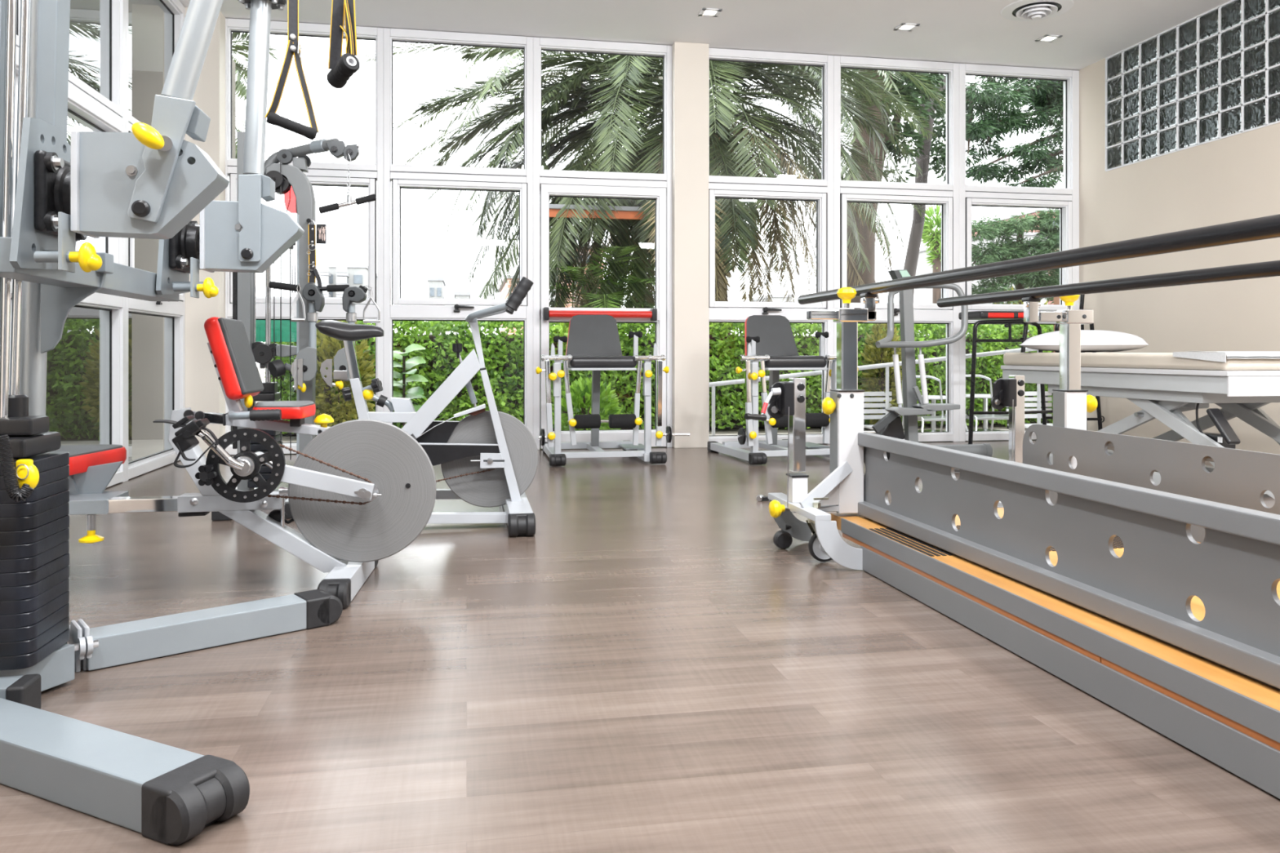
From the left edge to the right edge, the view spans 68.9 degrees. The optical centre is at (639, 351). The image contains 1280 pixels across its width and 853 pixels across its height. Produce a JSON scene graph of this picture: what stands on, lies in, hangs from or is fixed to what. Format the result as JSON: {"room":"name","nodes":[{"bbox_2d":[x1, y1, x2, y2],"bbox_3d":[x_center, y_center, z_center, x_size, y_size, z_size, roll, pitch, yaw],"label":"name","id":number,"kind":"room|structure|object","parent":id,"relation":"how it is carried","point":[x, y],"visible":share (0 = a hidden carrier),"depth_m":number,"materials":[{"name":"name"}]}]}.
{"room":"care facility","nodes":[
{"label":"care facility","id":0,"kind":"room"},
{"bbox_2d":[68,0,163,71],"bbox_3d":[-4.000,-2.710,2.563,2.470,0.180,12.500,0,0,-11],"label":"window","id":1,"kind":"structure","parent":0,"point":[145,31],"depth_m":7.75,"materials":[{"name":"glass"}]},
{"bbox_2d":[45,58,235,440],"bbox_3d":[-5.127,-0.950,8.710,2.500,3.700,0.200,0,0,-11],"label":"window","id":2,"kind":"structure","parent":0,"point":[73,366],"depth_m":8.68,"materials":[{"name":"clear glass"}]},
{"bbox_2d":[163,7,225,457],"bbox_3d":[-3.381,-0.887,7.128,0.395,3.375,0.310,0,0,-11],"label":"wall","id":3,"kind":"structure","parent":0,"point":[203,390],"depth_m":7.00,"materials":[{"name":"beige paint"}]},
{"bbox_2d":[125,0,185,481],"bbox_3d":[-3.318,-0.885,6.354,0.196,3.371,1.235,0,0,-11],"label":"window","id":4,"kind":"structure","parent":3,"relation":"in","point":[173,313],"depth_m":6.84,"materials":[{"name":"white metal"}]},
{"bbox_2d":[225,17,383,454],"bbox_3d":[-2.625,-0.885,7.349,1.182,3.371,0.150,0,0,-11],"label":"window","id":5,"kind":"structure","parent":3,"relation":"in","point":[320,173],"depth_m":7.35,"materials":[{"name":"white metal"}]},
{"bbox_2d":[0,439,1279,852],"bbox_3d":[-0.045,0.860,3.119,10.450,0.120,12.850,0,0,-11],"label":"floor","id":6,"kind":"structure","parent":0,"point":[645,670],"depth_m":2.12,"materials":[{"name":"wood"}]},
{"bbox_2d":[8,0,20,389],"bbox_3d":[-2.898,-0.885,3.967,0.150,3.371,1.200,0,0,-11],"label":"window","id":7,"kind":"structure","parent":6,"relation":"on","point":[18,14],"depth_m":4.44,"materials":[{"name":"white metal"}]},
{"bbox_2d":[66,0,125,487],"bbox_3d":[-3.118,-0.885,5.150,0.150,3.371,1.205,0,0,-11],"label":"window","id":8,"kind":"structure","parent":6,"relation":"on","point":[89,109],"depth_m":5.68,"materials":[{"name":"white metal"}]},
{"bbox_2d":[0,0,342,845],"bbox_3d":[-1.326,-0.757,2.272,1.058,3.144,1.743,0,0,-11],"label":"cable machine","id":9,"kind":"object","parent":6,"relation":"on","point":[148,181],"visible":1,"depth_m":2.08,"materials":[{"name":"silver metal"}]},
{"bbox_2d":[52,316,436,608],"bbox_3d":[-1.484,0.342,3.136,1.566,0.916,0.726,0,0,-11],"label":"trainer","id":10,"kind":"object","parent":6,"relation":"on","point":[360,492],"visible":0.97,"depth_m":3.12,"materials":[{"name":"silver metal"}]},
{"bbox_2d":[211,131,380,520],"bbox_3d":[-1.743,-0.167,4.914,0.746,1.935,0.900,0,0,-11],"label":"multi gym","id":11,"kind":"object","parent":6,"relation":"on","point":[291,181],"depth_m":4.82,"materials":[{"name":"silver metal"}]},
{"bbox_2d":[306,218,322,293],"bbox_3d":[-1.690,-0.475,4.846,0.082,0.440,0.064,0,0,-17],"label":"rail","id":12,"kind":"object","parent":11,"relation":"hanging from","point":[313,274],"visible":0.98,"depth_m":4.83,"materials":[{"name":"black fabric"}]},
{"bbox_2d":[317,227,322,239],"bbox_3d":[-1.704,-0.630,4.971,0.023,0.063,0.002,0,0,-11],"label":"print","id":13,"kind":"object","parent":11,"relation":"attached to","point":[319,229],"depth_m":4.97},
{"bbox_2d":[320,226,326,240],"bbox_3d":[-1.686,-0.630,4.974,0.029,0.079,0.002,0,0,-11],"label":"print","id":14,"kind":"object","parent":11,"relation":"attached to","point":[323,228],"depth_m":4.97},
{"bbox_2d":[318,153,377,213],"bbox_3d":[-1.465,-0.844,4.682,0.279,0.313,0.033,0,0,-19],"label":"bar","id":15,"kind":"object","parent":11,"relation":"hanging from","point":[334,206],"visible":1,"depth_m":4.67,"materials":[{"name":"metal"}]},
{"bbox_2d":[315,276,537,537],"bbox_3d":[-1.006,0.230,4.522,1.005,1.142,1.208,0,0,-11],"label":"exercise bike","id":16,"kind":"object","parent":6,"relation":"on","point":[488,459],"visible":0.81,"depth_m":4.36,"materials":[{"name":"white metal"}]},
{"bbox_2d":[383,27,533,435],"bbox_3d":[-1.459,-0.885,7.543,1.182,3.371,0.196,0,0,-11],"label":"window","id":17,"kind":"structure","parent":6,"relation":"on","point":[402,176],"depth_m":7.50,"materials":[{"name":"white metal"}]},
{"bbox_2d":[535,315,689,466],"bbox_3d":[-0.263,0.258,7.034,1.105,1.085,1.033,0,0,-11],"label":"machine","id":18,"kind":"object","parent":6,"relation":"on","point":[593,344],"visible":1,"depth_m":6.66,"materials":[{"name":"silver metal"}]},
{"bbox_2d":[707,315,875,464],"bbox_3d":[1.093,0.258,7.139,1.105,1.085,1.033,0,0,-16],"label":"machine","id":19,"kind":"object","parent":6,"relation":"on","point":[770,344],"visible":0.66,"depth_m":6.77,"materials":[{"name":"silver metal"}]},
{"bbox_2d":[833,55,959,441],"bbox_3d":[2.254,-0.885,8.232,1.182,3.371,0.196,0,0,-11],"label":"window","id":20,"kind":"structure","parent":6,"relation":"on","point":[946,195],"depth_m":8.25,"materials":[{"name":"white metal"}]},
{"bbox_2d":[871,269,992,471],"bbox_3d":[2.089,0.115,6.524,1.146,1.371,0.755,0,0,-11],"label":"machine","id":21,"kind":"object","parent":6,"relation":"on","point":[890,425],"visible":0.78,"depth_m":6.43,"materials":[{"name":"grey metal"}]},
{"bbox_2d":[744,213,1279,799],"bbox_3d":[1.381,0.265,2.454,1.548,1.070,4.120,0,0,-11],"label":"bars","id":22,"kind":"object","parent":6,"relation":"on","point":[1160,603],"visible":1,"depth_m":2.58,"materials":[{"name":"grey metal"}]},
{"bbox_2d":[755,494,768,501],"bbox_3d":[0.708,0.784,5.022,0.175,0.032,0.053,0,0,-11],"label":"lever","id":23,"kind":"object","parent":22,"relation":"attached to","point":[759,498],"visible":0.59,"depth_m":4.99,"materials":[{"name":"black metal"}]},
{"bbox_2d":[786,475,807,502],"bbox_3d":[0.620,0.540,3.675,0.064,0.100,0.064,0,0,-11],"label":"socket","id":24,"kind":"object","parent":22,"relation":"attached to","point":[797,485],"depth_m":3.64,"materials":[{"name":"white paint"}]},
{"bbox_2d":[958,293,1104,444],"bbox_3d":[3.353,0.144,7.887,1.544,1.316,0.424,0,0,-16],"label":"frame","id":25,"kind":"object","parent":6,"relation":"on","point":[985,317],"visible":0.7,"depth_m":7.62,"materials":[{"name":"black metal"}]},
{"bbox_2d":[1000,352,1279,499],"bbox_3d":[3.262,0.403,5.829,0.778,0.795,2.390,0,0,-11],"label":"table","id":26,"kind":"object","parent":6,"relation":"on","point":[1164,385],"visible":0.69,"depth_m":5.41,"materials":[{"name":"white paint"}]},
{"bbox_2d":[1019,329,1148,351],"bbox_3d":[3.131,-0.077,6.582,0.800,0.158,0.540,0,0,28],"label":"pillow","id":27,"kind":"object","parent":26,"relation":"on","point":[1091,340],"visible":0.87,"depth_m":6.35,"materials":[{"name":"white fabric"}]},
{"bbox_2d":[1048,384,1279,403],"bbox_3d":[3.269,0.252,5.835,0.660,0.060,1.380,0,0,-11],"label":"frame","id":28,"kind":"object","parent":26,"relation":"attached to","point":[1137,396],"depth_m":5.37,"materials":[{"name":"white metal"}]},
{"bbox_2d":[1173,351,1279,362],"bbox_3d":[3.398,0.026,5.120,0.765,0.058,0.374,0,0,-11],"label":"paper sheet","id":29,"kind":"object","parent":26,"relation":"on","point":[1216,356],"visible":1,"depth_m":4.94,"materials":[{"name":"white paper"}]},
{"bbox_2d":[140,0,1230,70],"bbox_3d":[1.262,-2.675,2.513,8.100,0.200,11.180,0,0,-11],"label":"ceiling","id":30,"kind":"structure","parent":0,"point":[952,31],"depth_m":7.31,"materials":[{"name":"paint"}]},
{"bbox_2d":[264,0,319,139],"bbox_3d":[-1.028,-1.605,2.761,0.152,1.940,0.066,0,0,-25],"label":"strap","id":31,"kind":"object","parent":30,"relation":"hanging from","point":[292,48],"visible":1,"depth_m":2.76,"materials":[{"name":"black fabric"}]},
{"bbox_2d":[326,0,359,88],"bbox_3d":[-0.848,-1.667,2.651,0.066,1.817,0.118,0,0,-42],"label":"strap","id":32,"kind":"object","parent":30,"relation":"hanging from","point":[342,67],"visible":1,"depth_m":2.64,"materials":[{"name":"black fabric"}]},
{"bbox_2d":[697,7,722,17],"bbox_3d":[0.530,-2.571,7.069,0.150,0.008,0.150,0,0,-11],"label":"recessed light","id":33,"kind":"object","parent":30,"relation":"in","point":[708,11],"visible":1,"depth_m":7.06,"materials":[{"name":"beige"}]},
{"bbox_2d":[893,22,919,31],"bbox_3d":[2.111,-2.571,7.387,0.150,0.008,0.150,0,0,-11],"label":"recessed light","id":34,"kind":"object","parent":30,"relation":"in","point":[905,26],"visible":1,"depth_m":7.38,"materials":[{"name":"beige"}]},
{"bbox_2d":[1000,0,1074,21],"bbox_3d":[2.975,-2.538,7.000,0.510,0.075,0.510,0,0,-11],"label":"ceiling vent","id":35,"kind":"object","parent":30,"relation":"in","point":[1021,10],"visible":1,"depth_m":6.96,"materials":[{"name":"white metal"}]},
{"bbox_2d":[1035,34,1062,42],"bbox_3d":[3.351,-2.571,7.654,0.150,0.008,0.150,0,0,-11],"label":"recessed light","id":36,"kind":"object","parent":30,"relation":"in","point":[1046,37],"visible":1,"depth_m":7.64,"materials":[{"name":"beige"}]},
{"bbox_2d":[671,41,708,448],"bbox_3d":[0.402,-0.887,7.927,0.295,3.375,0.320,0,0,-11],"label":"pillar","id":37,"kind":"structure","parent":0,"point":[690,60],"depth_m":7.77,"materials":[{"name":"beige paint"}]},
{"bbox_2d":[533,36,671,449],"bbox_3d":[-0.302,-0.885,7.730,1.161,3.371,0.250,0,0,-11],"label":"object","id":38,"kind":"structure","parent":37,"relation":"in","point":[553,183],"depth_m":7.71,"materials":[{"name":"white metal"}]},
{"bbox_2d":[708,47,833,444],"bbox_3d":[1.113,-0.885,8.020,1.138,3.371,0.196,0,0,-11],"label":"window","id":39,"kind":"structure","parent":37,"relation":"in","point":[820,191],"depth_m":8.01,"materials":[{"name":"white metal"}]},
{"bbox_2d":[959,62,1079,441],"bbox_3d":[3.416,-0.885,8.471,1.190,3.371,0.150,0,0,-11],"label":"window","id":40,"kind":"structure","parent":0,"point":[1066,198],"depth_m":8.42,"materials":[{"name":"white metal"}]},
{"bbox_2d":[1079,0,1279,454],"bbox_3d":[5.088,-0.887,3.274,0.200,3.375,10.980,0,0,-11],"label":"wall","id":41,"kind":"structure","parent":0,"point":[1237,177],"depth_m":7.28,"materials":[{"name":"beige paint"}]},
{"bbox_2d":[1105,0,1279,171],"bbox_3d":[4.386,-2.075,6.740,0.094,0.993,2.932,0,0,-11],"label":"window","id":42,"kind":"structure","parent":41,"relation":"in","point":[1213,75],"depth_m":7.16,"materials":[{"name":"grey glass"}]},
{"label":"outside","id":43,"kind":"structure","parent":0,"visible":0},
{"bbox_2d":[255,366,1025,440],"bbox_3d":[4.836,0.980,50.634,52.000,0.240,82.200,0,0,-11],"label":"ground","id":44,"kind":"structure","parent":43,"point":[261,371],"depth_m":10.30,"materials":[{"name":"soil"}]},
{"bbox_2d":[231,31,284,158],"bbox_3d":[-5.426,-1.909,10.908,2.815,5.538,2.764,0,0,-11],"label":"palm tree","id":45,"kind":"object","parent":44,"relation":"on","point":[239,68],"visible":0.08,"depth_m":10.31,"materials":[{"name":"green plant"}]},
{"bbox_2d":[294,320,375,426],"bbox_3d":[-2.872,0.278,8.880,0.806,1.283,0.606,0,0,-11],"label":"shrub","id":46,"kind":"object","parent":44,"relation":"on","point":[326,406],"visible":0.34,"depth_m":8.79,"materials":[{"name":"green plant"}]},
{"bbox_2d":[319,251,377,325],"bbox_3d":[-19.128,-2.692,62.025,2.809,7.103,11.250,0,0,-11],"label":"apartment block","id":47,"kind":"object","parent":44,"relation":"on","point":[346,268],"visible":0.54,"depth_m":57.68,"materials":[{"name":"white concrete"}]},
{"bbox_2d":[426,277,445,334],"bbox_3d":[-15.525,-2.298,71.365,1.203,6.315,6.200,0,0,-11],"label":"tower block","id":48,"kind":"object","parent":44,"relation":"on","point":[437,286],"visible":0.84,"depth_m":68.39,"materials":[{"name":"white concrete"}]},
{"bbox_2d":[453,292,471,334],"bbox_3d":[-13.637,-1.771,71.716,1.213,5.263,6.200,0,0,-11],"label":"block","id":49,"kind":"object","parent":44,"relation":"on","point":[457,295],"visible":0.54,"depth_m":68.73,"materials":[{"name":"white concrete"}]},
{"bbox_2d":[497,275,523,334],"bbox_3d":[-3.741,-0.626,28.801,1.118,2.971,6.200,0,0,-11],"label":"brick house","id":50,"kind":"structure","parent":44,"relation":"on","point":[504,289],"depth_m":26.75,"materials":[{"name":"white"}]},
{"bbox_2d":[555,244,607,332],"bbox_3d":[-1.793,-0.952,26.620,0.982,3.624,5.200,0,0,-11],"label":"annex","id":51,"kind":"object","parent":44,"relation":"on","point":[570,304],"visible":0.02,"depth_m":24.43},
{"bbox_2d":[514,244,654,355],"bbox_3d":[-0.422,-0.200,10.988,2.387,2.121,2.380,0,0,-11],"label":"young palm","id":52,"kind":"object","parent":44,"relation":"on","point":[627,249],"visible":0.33,"depth_m":10.52,"materials":[{"name":"green plant"}]},
{"bbox_2d":[549,204,648,219],"bbox_3d":[-0.454,-0.360,10.377,1.496,2.440,0.630,0,0,-11],"label":"canopy","id":53,"kind":"object","parent":44,"relation":"on","point":[628,212],"visible":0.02,"depth_m":10.09,"materials":[{"name":"orange"}]},
{"bbox_2d":[282,428,1026,442],"bbox_3d":[1.885,0.973,9.016,11.000,0.255,1.560,0,0,-11],"label":"terrace","id":54,"kind":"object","parent":44,"relation":"on","point":[1024,428],"depth_m":9.62,"materials":[{"name":"grey concrete"}]},
{"bbox_2d":[231,320,296,431],"bbox_3d":[-3.331,0.226,8.332,0.594,1.238,0.030,0,0,-11],"label":"net","id":55,"kind":"object","parent":54,"relation":"on","point":[260,324],"visible":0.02,"depth_m":8.34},
{"bbox_2d":[393,343,428,426],"bbox_3d":[-2.102,0.393,8.322,0.433,0.934,0.376,0,0,-11],"label":"plant","id":56,"kind":"object","parent":54,"relation":"on","point":[415,392],"visible":0.7,"depth_m":8.35,"materials":[{"name":"green plant"}]},
{"bbox_2d":[551,376,623,430],"bbox_3d":[-0.493,0.560,8.541,0.662,0.717,0.660,0,0,33],"label":"shrub","id":57,"kind":"object","parent":54,"relation":"on","point":[580,391],"visible":0.54,"depth_m":8.46,"materials":[{"name":"green plant"}]},
{"bbox_2d":[709,347,1040,435],"bbox_3d":[2.276,0.381,8.590,3.674,0.929,0.040,0,0,-11],"label":"rail","id":58,"kind":"object","parent":54,"relation":"on","point":[713,384],"visible":0.5,"depth_m":8.57,"materials":[{"name":"white metal"}]},
{"bbox_2d":[863,391,904,431],"bbox_3d":[2.530,0.637,9.777,0.378,0.426,0.418,0,0,-11],"label":"slatted bench","id":59,"kind":"object","parent":54,"relation":"on","point":[865,393],"visible":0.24,"depth_m":9.92,"materials":[{"name":"white paint"}]},
{"bbox_2d":[918,395,946,431],"bbox_3d":[3.038,0.653,9.667,0.520,0.384,0.520,0,0,-11],"label":"bistro table","id":60,"kind":"object","parent":54,"relation":"on","point":[932,397],"visible":0.37,"depth_m":9.64,"materials":[{"name":"white paint"}]},
{"bbox_2d":[902,375,968,431],"bbox_3d":[2.856,0.543,9.110,0.522,0.611,0.553,0,0,-11],"label":"cafe chair","id":61,"kind":"object","parent":54,"relation":"on","point":[942,418],"visible":0.52,"depth_m":9.25,"materials":[{"name":"metal"}]},
{"bbox_2d":[965,394,1004,431],"bbox_3d":[3.617,0.649,9.775,0.520,0.392,0.520,0,0,-11],"label":"bistro table","id":62,"kind":"object","parent":54,"relation":"on","point":[984,397],"visible":0.44,"depth_m":9.75,"materials":[{"name":"white paint"}]},
{"bbox_2d":[965,374,1008,431],"bbox_3d":[3.400,0.540,9.211,0.522,0.617,0.553,0,0,-11],"label":"cafe chair","id":63,"kind":"object","parent":54,"relation":"on","point":[977,417],"visible":0.43,"depth_m":9.20,"materials":[{"name":"metal"}]},
{"bbox_2d":[1005,391,1053,428],"bbox_3d":[4.306,0.644,10.108,0.549,0.414,0.417,0,0,-11],"label":"slatted bench","id":64,"kind":"object","parent":54,"relation":"on","point":[1047,398],"visible":0.32,"depth_m":10.26,"materials":[{"name":"white paint"}]},
{"bbox_2d":[1053,296,1059,352],"bbox_3d":[4.576,0.066,10.105,0.150,1.558,0.130,0,0,-11],"label":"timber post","id":65,"kind":"object","parent":54,"relation":"on","point":[1056,300],"visible":0.02,"depth_m":10.09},
{"bbox_2d":[364,42,946,335],"bbox_3d":[0.379,-2.336,11.869,6.915,6.411,5.939,0,0,13],"label":"palm tree","id":66,"kind":"object","parent":44,"relation":"on","point":[633,149],"visible":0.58,"depth_m":10.86,"materials":[{"name":"green plant"}]},
{"bbox_2d":[263,320,1053,435],"bbox_3d":[0.950,0.204,10.387,9.690,1.360,0.977,0,0,-11],"label":"hedge","id":67,"kind":"object","parent":44,"relation":"on","point":[503,352],"visible":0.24,"depth_m":9.96,"materials":[{"name":"green plant"}]},
{"bbox_2d":[748,293,792,308],"bbox_3d":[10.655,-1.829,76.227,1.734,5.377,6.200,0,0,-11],"label":"building","id":68,"kind":"structure","parent":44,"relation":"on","point":[776,297],"depth_m":73.29,"materials":[{"name":"white concrete"}]},
{"bbox_2d":[763,66,946,336],"bbox_3d":[3.348,-2.391,14.237,2.919,6.661,2.257,0,0,18],"label":"tree","id":69,"kind":"object","parent":44,"relation":"on","point":[868,243],"visible":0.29,"depth_m":13.86,"materials":[{"name":"green plant"}]},
{"bbox_2d":[859,323,902,424],"bbox_3d":[2.645,0.265,10.152,0.524,1.291,0.558,0,0,-11],"label":"shrub","id":70,"kind":"object","parent":44,"relation":"on","point":[875,355],"visible":0.52,"depth_m":10.09,"materials":[{"name":"green plant"}]},
{"bbox_2d":[920,204,944,334],"bbox_3d":[7.652,-1.498,23.794,1.366,4.715,1.286,0,0,-11],"label":"tree","id":71,"kind":"object","parent":44,"relation":"on","point":[933,237],"visible":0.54,"depth_m":23.65,"materials":[{"name":"green plant"}]},
{"bbox_2d":[898,73,967,336],"bbox_3d":[4.829,-2.284,15.612,1.677,6.316,1.116,0,0,-11],"label":"slim tree","id":72,"kind":"object","parent":44,"relation":"on","point":[917,224],"visible":0.29,"depth_m":15.23,"materials":[{"name":"green plant"}]},
{"bbox_2d":[915,231,1048,336],"bbox_3d":[16.493,-2.250,45.781,2.570,6.220,8.200,0,0,-11],"label":"house","id":73,"kind":"structure","parent":44,"relation":"on","point":[923,295],"depth_m":48.16,"materials":[{"name":"concrete"}]},
{"bbox_2d":[943,75,1062,187],"bbox_3d":[5.920,-2.270,13.746,3.417,6.260,1.808,0,0,-11],"label":"cedar tree","id":74,"kind":"object","parent":44,"relation":"on","point":[1046,96],"visible":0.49,"depth_m":13.43,"materials":[{"name":"green plant"}]},
{"bbox_2d":[981,286,1048,336],"bbox_3d":[4.989,0.022,12.203,1.289,1.781,0.601,0,0,-11],"label":"shrub","id":75,"kind":"object","parent":44,"relation":"on","point":[1012,289],"visible":0.02,"depth_m":12.18,"materials":[{"name":"green plant"}]},
{"bbox_2d":[971,208,1059,334],"bbox_3d":[4.974,-0.568,12.494,1.893,2.855,1.161,0,0,-16],"label":"tree","id":76,"kind":"object","parent":44,"relation":"on","point":[1010,250],"visible":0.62,"depth_m":12.39,"materials":[{"name":"green plant"}]},
{"bbox_2d":[971,208,1059,304],"bbox_3d":[19.533,-2.950,48.380,3.163,7.620,8.200,0,0,-11],"label":"house","id":77,"kind":"structure","parent":44,"relation":"on","point":[1033,212],"depth_m":44.67,"materials":[{"name":"white paint"}]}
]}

